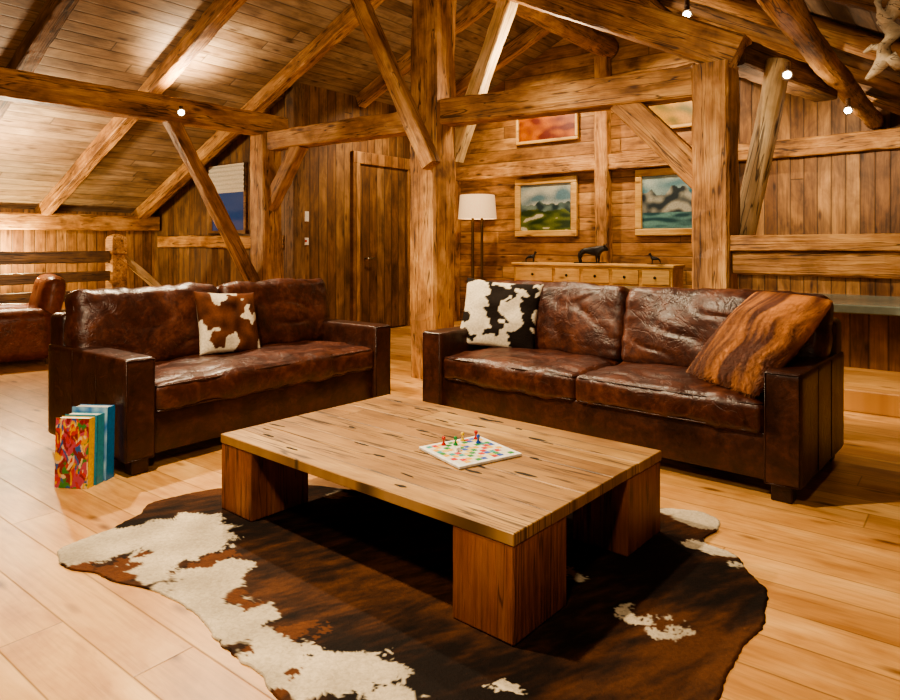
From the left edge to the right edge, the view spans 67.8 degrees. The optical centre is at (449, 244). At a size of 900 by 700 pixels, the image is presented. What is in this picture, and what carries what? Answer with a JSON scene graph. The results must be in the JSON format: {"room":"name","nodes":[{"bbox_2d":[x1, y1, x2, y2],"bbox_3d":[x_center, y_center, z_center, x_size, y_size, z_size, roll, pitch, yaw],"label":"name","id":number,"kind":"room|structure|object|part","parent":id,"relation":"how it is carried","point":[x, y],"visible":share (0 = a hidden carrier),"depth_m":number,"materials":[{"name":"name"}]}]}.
{"room":"living room","nodes":[
{"label":"living room","id":0,"kind":"room"},
{"bbox_2d":[0,208,154,308],"bbox_3d":[-7.692,0.386,8.103,0.101,1.828,8.500,0,0,38],"label":"wall","id":1,"kind":"structure","parent":0,"point":[140,244],"depth_m":10.36,"materials":[{"name":"brown wood"}]},
{"bbox_2d":[0,212,159,230],"bbox_3d":[-7.375,-0.339,8.205,0.262,0.265,7.850,0,0,38],"label":"beam","id":2,"kind":"structure","parent":1,"relation":"attached to","point":[8,220],"depth_m":10.18,"materials":[{"name":"brown wood"}]},
{"bbox_2d":[155,96,284,286],"bbox_3d":[-3.555,-0.424,10.328,3.680,3.447,0.100,0,0,38],"label":"wall","id":3,"kind":"structure","parent":0,"point":[186,213],"depth_m":10.61,"materials":[{"name":"brown wood"}]},
{"bbox_2d":[157,163,284,248],"bbox_3d":[-3.530,-0.573,10.181,3.300,1.254,0.142,0,0,38],"label":"window","id":4,"kind":"structure","parent":3,"relation":"in","point":[230,181],"depth_m":10.01,"materials":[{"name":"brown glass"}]},
{"bbox_3d":[-3.539,-0.049,10.170,3.300,0.206,0.114,0,0,38],"label":"wall rail","id":5,"kind":"part","parent":4,"relation":"part of","materials":[{"name":"brown wood"}]},
{"bbox_2d":[208,163,243,193],"bbox_3d":[-3.358,-0.990,10.028,0.900,0.420,0.012,0,0,38],"label":"blind","id":6,"kind":"object","parent":4,"relation":"attached to","point":[227,179],"depth_m":9.99,"materials":[{"name":"fabric"}]},
{"bbox_3d":[-3.327,-0.670,10.068,0.800,0.900,0.030,0,0,38],"label":"pane","id":7,"kind":"part","parent":4,"relation":"part of","materials":[{"name":"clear glass"}]},
{"bbox_2d":[0,0,562,213],"bbox_3d":[-4.052,-2.026,7.353,7.040,3.172,12.000,0,0,38],"label":"ceiling","id":8,"kind":"structure","parent":0,"point":[114,43],"depth_m":8.32,"materials":[{"name":"brown wood"}]},
{"bbox_2d":[0,0,78,119],"bbox_3d":[-4.328,-1.909,6.845,6.730,3.099,0.173,0,0,38],"label":"rafter","id":9,"kind":"object","parent":8,"relation":"attached to","point":[52,16],"visible":0.73,"depth_m":6.56,"materials":[{"name":"brown wood"}]},
{"bbox_2d":[34,0,246,215],"bbox_3d":[-3.474,-1.917,7.940,6.728,3.114,0.175,0,0,38],"label":"rafter","id":10,"kind":"object","parent":8,"relation":"attached to","point":[219,12],"visible":0.87,"depth_m":7.87,"materials":[{"name":"brown wood"}]},
{"bbox_2d":[131,0,383,218],"bbox_3d":[-2.587,-1.913,9.074,6.725,3.124,0.171,0,0,38],"label":"rafter","id":11,"kind":"object","parent":8,"relation":"attached to","point":[346,22],"visible":0.79,"depth_m":8.81,"materials":[{"name":"brown wood"}]},
{"bbox_2d":[355,0,494,107],"bbox_3d":[-0.200,-2.748,9.040,2.930,1.432,0.166,0,0,38],"label":"rafter","id":12,"kind":"object","parent":8,"relation":"attached to","point":[474,10],"visible":0.61,"depth_m":9.23,"materials":[{"name":"brown wood"}]},
{"bbox_2d":[455,24,550,96],"bbox_3d":[0.663,-2.749,10.146,2.929,1.423,0.170,0,0,38],"label":"rafter","id":13,"kind":"object","parent":8,"relation":"attached to","point":[521,43],"visible":0.4,"depth_m":9.86,"materials":[{"name":"brown wood"}]},
{"bbox_2d":[285,82,409,327],"bbox_3d":[-1.119,-0.460,10.360,0.120,3.520,3.450,0,0,38],"label":"wall","id":14,"kind":"structure","parent":0,"point":[327,167],"depth_m":9.57,"materials":[{"name":"brown wood"}]},
{"bbox_2d":[350,151,410,326],"bbox_3d":[-1.007,-0.040,10.323,0.142,2.680,1.350,0,0,38],"label":"door","id":15,"kind":"structure","parent":14,"relation":"in","point":[380,185],"depth_m":10.23,"materials":[{"name":"wood"}]},
{"bbox_2d":[0,321,899,699],"bbox_3d":[-1.436,1.350,5.309,13.400,0.100,12.000,0,0,38],"label":"floor","id":16,"kind":"structure","parent":0,"point":[827,561],"depth_m":2.67,"materials":[{"name":"brown wood"}]},
{"bbox_2d":[0,274,65,363],"bbox_3d":[-4.877,0.816,7.468,0.973,0.969,1.056,0,0,-38],"label":"armchair","id":17,"kind":"object","parent":16,"relation":"on","point":[24,327],"visible":0.88,"depth_m":7.17,"materials":[{"name":"leather"}]},
{"bbox_3d":[-5.170,0.963,7.747,0.854,0.567,0.256,0,0,-38],"label":"arm","id":18,"kind":"part","parent":17,"relation":"part of","materials":[{"name":"leather"}]},
{"bbox_3d":[-4.678,0.963,7.117,0.855,0.570,0.259,0,0,-38],"label":"arm","id":19,"kind":"part","parent":17,"relation":"part of","materials":[{"name":"leather"}]},
{"bbox_3d":[-4.628,0.657,7.663,0.274,0.661,0.957,13,-8,-37],"label":"backrest","id":20,"kind":"part","parent":17,"relation":"part of","materials":[{"name":"leather"}]},
{"bbox_2d":[54,416,94,488],"bbox_3d":[-2.019,1.114,3.606,0.190,0.372,0.064,0,0,6],"label":"book","id":21,"kind":"object","parent":16,"relation":"on","point":[75,435],"visible":1,"depth_m":3.58,"materials":[{"name":"paper"}]},
{"bbox_2d":[0,234,161,311],"bbox_3d":[-5.957,0.570,8.328,0.255,1.460,5.789,0,0,38],"label":"balustrade","id":22,"kind":"object","parent":16,"relation":"on","point":[115,257],"visible":0.56,"depth_m":9.30,"materials":[{"name":"brown wood"}]},
{"bbox_3d":[-6.313,0.698,7.838,0.094,0.158,4.580,0,0,38],"label":"rail","id":23,"kind":"part","parent":22,"relation":"part of","materials":[{"name":"brown wood"}]},
{"bbox_3d":[-6.314,0.439,7.839,0.093,0.163,4.580,0,0,38],"label":"rail","id":24,"kind":"part","parent":22,"relation":"part of","materials":[{"name":"brown wood"}]},
{"bbox_3d":[-6.313,0.172,7.838,0.095,0.183,4.580,0,0,38],"label":"rail","id":25,"kind":"part","parent":22,"relation":"part of","materials":[{"name":"brown wood"}]},
{"bbox_3d":[-4.841,0.570,9.721,0.212,1.460,0.212,0,0,38],"label":"newel post","id":26,"kind":"part","parent":22,"relation":"part of","materials":[{"name":"brown wood"}]},
{"bbox_3d":[-4.535,0.572,10.208,0.092,0.120,1.316,0,-40,32],"label":"handrail","id":27,"kind":"part","parent":22,"relation":"part of","materials":[{"name":"brown wood"}]},
{"bbox_2d":[65,412,104,484],"bbox_3d":[-2.003,1.112,3.668,0.190,0.377,0.073,0,0,6],"label":"book","id":28,"kind":"object","parent":16,"relation":"on","point":[99,417],"visible":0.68,"depth_m":3.65,"materials":[{"name":"paper"}]},
{"bbox_2d":[72,404,114,480],"bbox_3d":[-1.993,1.099,3.741,0.210,0.402,0.084,0,0,6],"label":"book","id":29,"kind":"object","parent":16,"relation":"on","point":[109,410],"visible":0.25,"depth_m":3.72,"materials":[{"name":"paper"}]},
{"bbox_2d":[48,278,390,475],"bbox_3d":[-1.546,0.784,4.875,1.065,1.033,2.156,0,0,38],"label":"sofa","id":30,"kind":"object","parent":16,"relation":"on","point":[136,351],"visible":0.86,"depth_m":4.40,"materials":[{"name":"brown leather"}]},
{"bbox_3d":[-1.887,0.820,5.142,0.200,0.760,2.120,0,0,38],"label":"frame","id":31,"kind":"part","parent":30,"relation":"part of","materials":[{"name":"brown leather"}]},
{"bbox_3d":[-2.151,0.929,4.098,1.034,0.586,0.185,0,0,38],"label":"arm","id":32,"kind":"part","parent":30,"relation":"part of","materials":[{"name":"brown leather"}]},
{"bbox_2d":[64,282,217,361],"bbox_3d":[-2.051,0.561,4.602,0.268,0.591,1.081,-16,-10,37],"label":"cushion","id":33,"kind":"object","parent":30,"relation":"on","point":[160,322],"depth_m":4.41,"materials":[{"name":"brown leather"}]},
{"bbox_2d":[193,291,260,355],"bbox_3d":[-1.605,0.560,4.846,0.497,0.468,0.233,0,0,-43],"label":"throw pillow","id":34,"kind":"object","parent":30,"relation":"on","point":[226,322],"visible":0.98,"depth_m":4.77,"materials":[{"name":"brown fur"}]},
{"bbox_2d":[155,341,373,411],"bbox_3d":[-1.462,0.878,4.814,0.856,0.249,1.836,0,0,38],"label":"seat cushion","id":35,"kind":"object","parent":30,"relation":"on","point":[185,380],"depth_m":4.51,"materials":[{"name":"brown leather"}]},
{"bbox_2d":[216,278,330,345],"bbox_3d":[-1.405,0.560,5.428,0.275,0.585,1.088,-16,-10,37],"label":"cushion","id":36,"kind":"object","parent":30,"relation":"on","point":[289,311],"depth_m":5.37,"materials":[{"name":"brown leather"}]},
{"bbox_3d":[-0.939,0.929,5.650,1.034,0.587,0.185,0,0,38],"label":"arm","id":37,"kind":"part","parent":30,"relation":"part of","materials":[{"name":"brown leather"}]},
{"bbox_2d":[250,132,282,280],"bbox_3d":[-2.259,-0.030,8.238,0.310,2.660,0.308,0,0,38],"label":"timber post","id":38,"kind":"object","parent":16,"relation":"on","point":[266,252],"visible":0.59,"depth_m":8.13,"materials":[{"name":"brown wood"}]},
{"bbox_2d":[0,67,287,135],"bbox_3d":[-3.906,-1.446,6.129,0.237,0.281,5.850,0,0,38],"label":"tie beam","id":39,"kind":"structure","parent":38,"relation":"attached to","point":[15,85],"depth_m":6.78,"materials":[{"name":"brown wood"}]},
{"bbox_2d":[177,106,185,116],"bbox_3d":[-2.778,-1.380,6.935,0.083,0.113,0.114,0,0,-19],"label":"spotlight","id":40,"kind":"object","parent":39,"relation":"attached to","point":[181,112],"visible":1,"depth_m":6.89,"materials":[{"name":"glass"}]},
{"bbox_2d":[162,121,259,281],"bbox_3d":[-2.685,-0.405,7.683,0.144,1.988,1.228,0,0,38],"label":"brace","id":41,"kind":"object","parent":38,"relation":"attached to","point":[176,131],"visible":0.94,"depth_m":7.59,"materials":[{"name":"brown wood"}]},
{"bbox_2d":[268,146,307,211],"bbox_3d":[-1.985,-0.814,8.023,0.734,0.841,0.149,0,0,38],"label":"knee brace","id":42,"kind":"object","parent":38,"relation":"attached to","point":[291,162],"visible":0.93,"depth_m":7.96,"materials":[{"name":"brown wood"}]},
{"bbox_2d":[285,87,304,278],"bbox_3d":[-2.074,-0.400,9.002,0.175,3.400,0.220,0,0,38],"label":"wall post","id":43,"kind":"object","parent":16,"relation":"on","point":[295,96],"visible":0.59,"depth_m":8.94,"materials":[{"name":"brown wood"}]},
{"bbox_2d":[57,485,768,699],"bbox_3d":[-0.198,1.295,2.644,2.938,0.009,1.946,0,0,0],"label":"cowhide rug","id":44,"kind":"object","parent":16,"relation":"on","point":[337,594],"visible":0.81,"depth_m":2.43,"materials":[{"name":"brown fur"}]},
{"bbox_2d":[221,394,660,645],"bbox_3d":[-0.087,1.109,3.155,1.758,0.367,1.149,0,0,41],"label":"coffee table","id":45,"kind":"object","parent":44,"relation":"on","point":[507,517],"visible":0.91,"depth_m":2.80,"materials":[{"name":"brown wood"}]},
{"bbox_3d":[-0.917,1.131,3.330,0.260,0.322,0.330,0,0,41],"label":"leg","id":46,"kind":"part","parent":45,"relation":"part of","materials":[{"name":"brown wood"}]},
{"bbox_2d":[419,436,521,468],"bbox_3d":[0.087,0.918,2.985,0.330,0.013,0.330,0,0,-33],"label":"game","id":47,"kind":"object","parent":45,"relation":"on","point":[471,454],"visible":0.95,"depth_m":2.94,"materials":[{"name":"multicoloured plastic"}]},
{"bbox_2d":[441,436,445,445],"bbox_3d":[-0.029,0.891,3.053,0.022,0.041,0.022,0,0,0],"label":"pawn","id":48,"kind":"object","parent":47,"relation":"on","point":[443,437],"visible":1,"depth_m":3.05,"materials":[{"name":"red paint"}]},
{"bbox_2d":[453,436,457,445],"bbox_3d":[0.025,0.891,3.052,0.022,0.041,0.022,0,0,0],"label":"pawn","id":49,"kind":"object","parent":47,"relation":"on","point":[455,437],"visible":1,"depth_m":3.05,"materials":[{"name":"green paint"}]},
{"bbox_2d":[476,434,480,443],"bbox_3d":[0.130,0.891,3.084,0.022,0.041,0.022,0,0,0],"label":"pawn","id":50,"kind":"object","parent":47,"relation":"on","point":[477,435],"visible":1,"depth_m":3.08,"materials":[{"name":"blue paint"}]},
{"bbox_3d":[0.213,1.131,2.361,0.260,0.322,0.330,0,0,41],"label":"leg","id":51,"kind":"part","parent":45,"relation":"part of","materials":[{"name":"brown wood"}]},
{"bbox_3d":[0.743,1.131,2.979,0.260,0.322,0.330,0,0,41],"label":"leg","id":52,"kind":"part","parent":45,"relation":"part of","materials":[{"name":"brown wood"}]},
{"bbox_2d":[410,0,456,379],"bbox_3d":[-0.169,-1.075,6.606,0.358,4.750,0.354,0,0,38],"label":"timber post","id":53,"kind":"object","parent":16,"relation":"on","point":[432,73],"visible":0.84,"depth_m":6.48,"materials":[{"name":"brown wood"}]},
{"bbox_2d":[267,112,406,150],"bbox_3d":[-1.220,-1.249,7.420,2.340,0.242,0.214,0,0,38],"label":"tie beam","id":54,"kind":"structure","parent":53,"relation":"attached to","point":[381,126],"depth_m":7.31,"materials":[{"name":"brown wood"}]},
{"bbox_2d":[350,0,440,169],"bbox_3d":[-0.567,-1.675,6.622,1.126,1.923,0.144,0,0,37],"label":"brace","id":55,"kind":"object","parent":53,"relation":"attached to","point":[418,135],"visible":1,"depth_m":6.53,"materials":[{"name":"brown wood"}]},
{"bbox_2d":[454,0,517,162],"bbox_3d":[0.327,-1.677,6.513,0.858,1.706,0.155,0,0,37],"label":"brace","id":56,"kind":"object","parent":53,"relation":"attached to","point":[505,10],"visible":0.71,"depth_m":6.43,"materials":[{"name":"brown wood"}]},
{"bbox_2d":[440,63,694,125],"bbox_3d":[0.908,-1.250,5.767,2.410,0.266,0.217,1,1,38],"label":"tie beam","id":57,"kind":"structure","parent":53,"relation":"attached to","point":[668,85],"depth_m":5.58,"materials":[{"name":"brown wood"}]},
{"bbox_2d":[510,0,751,70],"bbox_3d":[1.047,-2.037,5.653,2.779,1.575,0.240,0,0,38],"label":"ceiling beam","id":58,"kind":"structure","parent":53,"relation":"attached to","point":[685,37],"depth_m":5.11,"materials":[{"name":"brown wood"}]},
{"bbox_2d":[454,162,460,321],"bbox_3d":[0.053,-0.425,11.502,0.222,3.450,0.191,0,0,38],"label":"wall post","id":59,"kind":"object","parent":16,"relation":"on","point":[457,222],"visible":0.36,"depth_m":11.43,"materials":[{"name":"brown wood"}]},
{"bbox_2d":[458,194,496,279],"bbox_3d":[0.438,0.250,10.761,0.620,2.100,0.620,0,0,38],"label":"floor lamp","id":60,"kind":"object","parent":16,"relation":"on","point":[472,207],"visible":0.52,"depth_m":10.55,"materials":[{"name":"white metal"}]},
{"bbox_3d":[0.438,-0.610,10.761,0.620,0.380,0.620,0,0,38],"label":"lamp shade","id":61,"kind":"part","parent":60,"relation":"part of","materials":[{"name":"fabric"}]},
{"bbox_2d":[423,280,843,503],"bbox_3d":[1.095,0.786,4.527,2.576,1.027,1.044,0,0,41],"label":"sofa","id":62,"kind":"object","parent":16,"relation":"on","point":[609,362],"visible":0.76,"depth_m":4.15,"materials":[{"name":"brown leather"}]},
{"bbox_3d":[0.193,0.929,5.308,0.186,0.586,1.013,0,0,41],"label":"arm","id":63,"kind":"part","parent":62,"relation":"part of","materials":[{"name":"brown leather"}]},
{"bbox_2d":[460,277,543,348],"bbox_3d":[0.379,0.530,5.121,0.642,0.549,0.252,0,0,23],"label":"throw pillow","id":64,"kind":"object","parent":62,"relation":"on","point":[496,314],"visible":0.97,"depth_m":5.05,"materials":[{"name":"white fur"}]},
{"bbox_2d":[443,347,620,399],"bbox_3d":[0.606,0.880,4.812,1.139,0.242,0.833,0,0,41],"label":"seat cushion","id":65,"kind":"object","parent":62,"relation":"on","point":[538,373],"depth_m":4.56,"materials":[{"name":"brown leather"}]},
{"bbox_2d":[489,280,629,361],"bbox_3d":[0.765,0.564,5.105,1.288,0.586,0.268,0,-13,41],"label":"cushion","id":66,"kind":"object","parent":62,"relation":"on","point":[574,318],"depth_m":4.81,"materials":[{"name":"brown leather"}]},
{"bbox_2d":[575,361,763,434],"bbox_3d":[1.443,0.882,4.086,1.144,0.247,0.826,0,0,41],"label":"seat cushion","id":67,"kind":"object","parent":62,"relation":"on","point":[660,393],"depth_m":3.82,"materials":[{"name":"brown leather"}]},
{"bbox_2d":[621,287,833,366],"bbox_3d":[1.712,0.561,4.280,1.283,0.583,0.272,0,-13,41],"label":"cushion","id":68,"kind":"object","parent":62,"relation":"on","point":[667,326],"depth_m":4.34,"materials":[{"name":"brown leather"}]},
{"bbox_2d":[686,291,832,397],"bbox_3d":[1.724,0.547,3.796,0.558,0.537,0.591,0,0,-16],"label":"throw pillow","id":69,"kind":"object","parent":62,"relation":"on","point":[767,330],"visible":0.99,"depth_m":3.65,"materials":[{"name":"fur"}]},
{"bbox_3d":[1.995,0.929,3.740,0.186,0.587,1.014,0,0,41],"label":"arm","id":70,"kind":"part","parent":62,"relation":"part of","materials":[{"name":"brown leather"}]},
{"bbox_3d":[1.372,0.820,4.845,2.540,0.760,0.200,0,0,41],"label":"frame","id":71,"kind":"part","parent":62,"relation":"part of","materials":[{"name":"brown leather"}]},
{"bbox_2d":[691,59,739,288],"bbox_3d":[1.955,-0.010,4.932,0.295,2.620,0.300,0,0,38],"label":"timber post","id":72,"kind":"object","parent":16,"relation":"on","point":[715,200],"visible":0.59,"depth_m":4.82,"materials":[{"name":"brown wood"}]},
{"bbox_2d":[610,103,692,188],"bbox_3d":[1.653,-0.804,5.183,0.820,0.843,0.159,0,0,38],"label":"knee brace","id":73,"kind":"object","parent":72,"relation":"attached to","point":[660,137],"visible":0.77,"depth_m":5.13,"materials":[{"name":"brown wood"}]},
{"bbox_2d":[739,57,790,234],"bbox_3d":[2.318,-0.711,5.010,0.422,1.336,0.225,0,0,9],"label":"brace","id":74,"kind":"object","parent":72,"relation":"attached to","point":[773,90],"visible":0.86,"depth_m":4.93,"materials":[{"name":"brown wood"}]},
{"bbox_2d":[737,41,837,101],"bbox_3d":[2.666,-1.379,5.372,1.500,0.221,0.217,2,-1,-37],"label":"wall plate","id":75,"kind":"object","parent":72,"relation":"on","point":[805,83],"visible":0.59,"depth_m":5.30,"materials":[{"name":"brown wood"}]},
{"bbox_2d":[756,0,884,129],"bbox_3d":[1.802,-1.418,3.763,0.215,0.218,10.150,0,0,38],"label":"log","id":76,"kind":"object","parent":75,"relation":"attached to","point":[793,18],"visible":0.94,"depth_m":4.75,"materials":[{"name":"brown wood"}]},
{"bbox_2d":[781,62,792,79],"bbox_3d":[2.287,-1.179,4.556,0.071,0.128,0.098,0,0,17],"label":"spotlight","id":77,"kind":"object","parent":76,"relation":"attached to","point":[787,74],"visible":1,"depth_m":4.53,"materials":[{"name":"glass"}]},
{"bbox_3d":[2.291,-1.203,4.555,0.032,0.080,0.034,0,0,0],"label":"stem","id":78,"kind":"part","parent":77,"relation":"part of","materials":[{"name":"brown metal"}]},
{"bbox_2d":[730,233,899,278],"bbox_3d":[3.432,0.072,3.792,3.460,0.295,0.272,0,0,38],"label":"beam","id":79,"kind":"structure","parent":72,"relation":"attached to","point":[876,255],"depth_m":4.44,"materials":[{"name":"brown wood"}]},
{"bbox_3d":[3.432,-0.014,3.792,3.460,0.122,0.272,0,0,38],"label":"rail","id":80,"kind":"part","parent":79,"relation":"part of","materials":[{"name":"brown wood"}]},
{"bbox_3d":[3.440,0.127,3.802,3.460,0.186,0.215,0,0,38],"label":"rail","id":81,"kind":"part","parent":79,"relation":"part of","materials":[{"name":"brown wood"}]},
{"bbox_2d":[844,367,899,417],"bbox_3d":[4.340,1.215,6.286,5.300,0.170,3.150,0,0,38],"label":"step","id":82,"kind":"structure","parent":16,"relation":"on","point":[870,391],"depth_m":5.24,"materials":[{"name":"brown wood"}]},
{"bbox_2d":[616,285,899,371],"bbox_3d":[4.057,0.835,6.614,6.050,0.590,1.420,0,0,38],"label":"shelf","id":83,"kind":"object","parent":82,"relation":"on","point":[870,325],"visible":0.17,"depth_m":6.11,"materials":[{"name":"brown wood"}]},
{"bbox_3d":[4.078,0.875,5.951,5.100,0.510,0.080,0,0,38],"label":"panel","id":84,"kind":"part","parent":83,"relation":"part of","materials":[{"name":"brown wood"}]},
{"bbox_3d":[3.535,-0.718,8.783,0.225,3.697,0.203,0,0,38],"label":"wall post","id":85,"kind":"object","parent":82,"relation":"on","visible":0},
{"bbox_2d":[632,0,671,11],"bbox_3d":[2.464,-2.314,7.212,0.222,0.228,3.900,0,0,38],"label":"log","id":86,"kind":"object","parent":85,"relation":"attached to","point":[655,3],"visible":0.06,"depth_m":6.38,"materials":[{"name":"brown wood"}]},
{"bbox_3d":[1.959,1.215,9.573,2.500,0.170,0.900,0,0,38],"label":"floor","id":87,"kind":"structure","parent":16,"relation":"on","visible":0},
{"bbox_2d":[511,262,684,287],"bbox_3d":[2.025,0.695,9.519,2.470,0.870,0.464,0,0,38],"label":"sideboard","id":88,"kind":"object","parent":87,"relation":"on","point":[619,274],"visible":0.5,"depth_m":9.21,"materials":[{"name":"brown wood"}]},
{"bbox_2d":[522,251,536,261],"bbox_3d":[1.212,0.176,10.168,0.240,0.168,0.077,0,0,18],"label":"animal sculpture","id":89,"kind":"object","parent":88,"relation":"on","point":[535,252],"visible":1,"depth_m":10.14,"materials":[{"name":"brown metal"}]},
{"bbox_3d":[1.235,0.430,9.905,0.630,0.200,0.028,0,0,38],"label":"drawer","id":90,"kind":"part","parent":88,"relation":"part of","materials":[{"name":"brown wood"}]},
{"bbox_3d":[1.677,0.430,9.561,0.390,0.200,0.028,0,0,38],"label":"drawer","id":91,"kind":"part","parent":88,"relation":"part of","materials":[{"name":"brown wood"}]},
{"bbox_2d":[574,244,608,263],"bbox_3d":[2.018,0.119,9.543,0.487,0.281,0.141,0,0,30],"label":"animal sculpture","id":92,"kind":"object","parent":88,"relation":"on","point":[596,251],"visible":0.98,"depth_m":9.48,"materials":[{"name":"brown metal"}]},
{"bbox_3d":[2.023,0.430,9.290,0.390,0.200,0.028,0,0,38],"label":"drawer","id":93,"kind":"part","parent":88,"relation":"part of","materials":[{"name":"brown wood"}]},
{"bbox_3d":[2.362,0.430,9.025,0.370,0.200,0.028,0,0,38],"label":"drawer","id":94,"kind":"part","parent":88,"relation":"part of","materials":[{"name":"brown wood"}]},
{"bbox_3d":[2.693,0.430,8.766,0.370,0.200,0.028,0,0,38],"label":"drawer","id":95,"kind":"part","parent":88,"relation":"part of","materials":[{"name":"brown wood"}]},
{"bbox_2d":[648,253,664,264],"bbox_3d":[2.758,0.181,8.964,0.225,0.158,0.072,0,0,18],"label":"animal sculpture","id":96,"kind":"object","parent":88,"relation":"on","point":[651,256],"visible":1,"depth_m":8.95,"materials":[{"name":"brown metal"}]},
{"bbox_2d":[594,56,612,262],"bbox_3d":[2.239,-0.810,9.802,0.223,3.880,0.191,0,0,38],"label":"wall post","id":97,"kind":"object","parent":87,"relation":"on","point":[602,200],"visible":0.69,"depth_m":9.73,"materials":[{"name":"brown wood"}]},
{"bbox_2d":[486,0,618,58],"bbox_3d":[-1.232,-2.861,5.246,0.337,0.337,11.550,0,0,38],"label":"log","id":98,"kind":"object","parent":97,"relation":"on","point":[595,41],"visible":0.75,"depth_m":8.76,"materials":[{"name":"brown wood"}]},
{"bbox_2d":[460,31,899,320],"bbox_3d":[3.725,-1.110,8.828,9.400,4.820,0.101,0,0,38],"label":"wall","id":99,"kind":"structure","parent":0,"point":[565,61],"depth_m":9.35,"materials":[{"name":"brown wood"}]},
{"bbox_2d":[515,176,577,236],"bbox_3d":[1.490,-0.590,10.467,1.100,0.920,0.060,0,0,38],"label":"framed painting","id":100,"kind":"object","parent":99,"relation":"attached to","point":[544,207],"visible":1,"depth_m":10.45,"materials":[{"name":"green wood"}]},
{"bbox_2d":[516,113,578,145],"bbox_3d":[1.506,-1.960,10.454,1.100,0.720,0.060,0,0,38],"label":"framed painting","id":101,"kind":"object","parent":99,"relation":"attached to","point":[560,127],"visible":0.66,"depth_m":10.44,"materials":[{"name":"orange paper"}]},
{"bbox_2d":[635,167,691,235],"bbox_3d":[3.058,-0.600,9.242,1.040,0.940,0.060,0,0,38],"label":"framed painting","id":102,"kind":"object","parent":99,"relation":"attached to","point":[663,203],"visible":0.8,"depth_m":9.33,"materials":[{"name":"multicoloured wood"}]},
{"bbox_2d":[648,101,692,128],"bbox_3d":[3.070,-1.960,9.232,0.970,0.720,0.060,0,0,38],"label":"framed painting","id":103,"kind":"object","parent":99,"relation":"attached to","point":[675,115],"visible":0.25,"depth_m":9.20,"materials":[{"name":"beige paper"}]},
{"bbox_3d":[3.070,-1.960,9.232,0.970,0.720,0.060,0,0,38],"label":"frame","id":104,"kind":"part","parent":103,"relation":"part of","materials":[{"name":"brown wood"}]},
{"bbox_2d":[456,127,899,180],"bbox_3d":[3.636,-1.201,8.731,9.220,0.251,0.184,0,0,38],"label":"beam","id":105,"kind":"structure","parent":99,"relation":"attached to","point":[881,139],"depth_m":9.28,"materials":[{"name":"brown wood"}]},
{"bbox_2d":[804,0,899,40],"bbox_3d":[1.341,-1.782,3.140,6.648,3.652,12.000,0,0,38],"label":"ceiling","id":106,"kind":"structure","parent":0,"point":[859,19],"depth_m":4.81,"materials":[{"name":"brown wood"}]},
{"bbox_2d":[681,0,691,16],"bbox_3d":[1.903,-1.909,5.365,0.083,0.220,0.119,0,0,29],"label":"spotlight","id":107,"kind":"object","parent":106,"relation":"attached to","point":[687,11],"visible":0.77,"depth_m":5.34,"materials":[{"name":"glass"}]},
{"bbox_3d":[1.899,-1.939,5.369,0.038,0.160,0.040,0,0,0],"label":"stem","id":108,"kind":"part","parent":107,"relation":"part of","materials":[{"name":"black metal"}]},
{"bbox_2d":[658,0,899,82],"bbox_3d":[3.155,-1.736,5.780,6.030,3.369,0.155,0,0,38],"label":"rafter","id":109,"kind":"object","parent":106,"relation":"attached to","point":[707,13],"visible":0.48,"depth_m":6.03,"materials":[{"name":"brown wood"}]},
{"bbox_2d":[665,6,899,96],"bbox_3d":[3.585,-1.738,6.333,6.039,3.350,0.163,0,0,38],"label":"rafter","id":110,"kind":"object","parent":106,"relation":"attached to","point":[881,83],"visible":0.09,"depth_m":6.42,"materials":[{"name":"brown wood"}]},
{"bbox_2d":[690,0,899,60],"bbox_3d":[2.722,-1.732,5.232,6.029,3.359,0.156,0,0,38],"label":"rafter","id":111,"kind":"object","parent":106,"relation":"attached to","point":[839,36],"visible":0.59,"depth_m":5.06,"materials":[{"name":"brown wood"}]},
{"bbox_2d":[843,98,852,114],"bbox_3d":[3.041,-1.053,5.110,0.071,0.129,0.100,0,0,39],"label":"spotlight","id":112,"kind":"object","parent":106,"relation":"attached to","point":[848,109],"visible":1,"depth_m":5.09,"materials":[{"name":"glass"}]},
{"bbox_3d":[3.038,-1.078,5.114,0.032,0.080,0.034,0,0,0],"label":"stem","id":113,"kind":"part","parent":112,"relation":"part of","materials":[{"name":"brown metal"}]},
{"bbox_2d":[827,0,899,19],"bbox_3d":[1.861,-1.733,4.130,6.032,3.362,0.158,0,0,38],"label":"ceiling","id":114,"kind":"structure","parent":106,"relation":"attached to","point":[867,5],"depth_m":3.74,"materials":[{"name":"brown wood"}]},
{"bbox_2d":[857,82,899,105],"bbox_3d":[4.016,-1.733,6.890,6.025,3.364,0.157,0,0,38],"label":"rafter","id":115,"kind":"object","parent":106,"relation":"attached to","point":[868,90],"visible":0.04,"depth_m":6.64,"materials":[{"name":"brown wood"}]},
{"bbox_2d":[863,0,899,80],"bbox_3d":[2.214,-1.065,3.350,0.262,0.460,0.122,0,0,41],"label":"branch","id":116,"kind":"object","parent":106,"relation":"hanging from","point":[885,57],"visible":1,"depth_m":3.35,"materials":[{"name":"beige wood"}]},
{"bbox_2d":[866,95,899,114],"bbox_3d":[4.450,-1.734,7.439,6.027,3.372,0.162,0,0,38],"label":"rafter","id":117,"kind":"object","parent":106,"relation":"attached to","point":[890,107],"visible":0.03,"depth_m":7.20,"materials":[{"name":"brown wood"}]}
]}

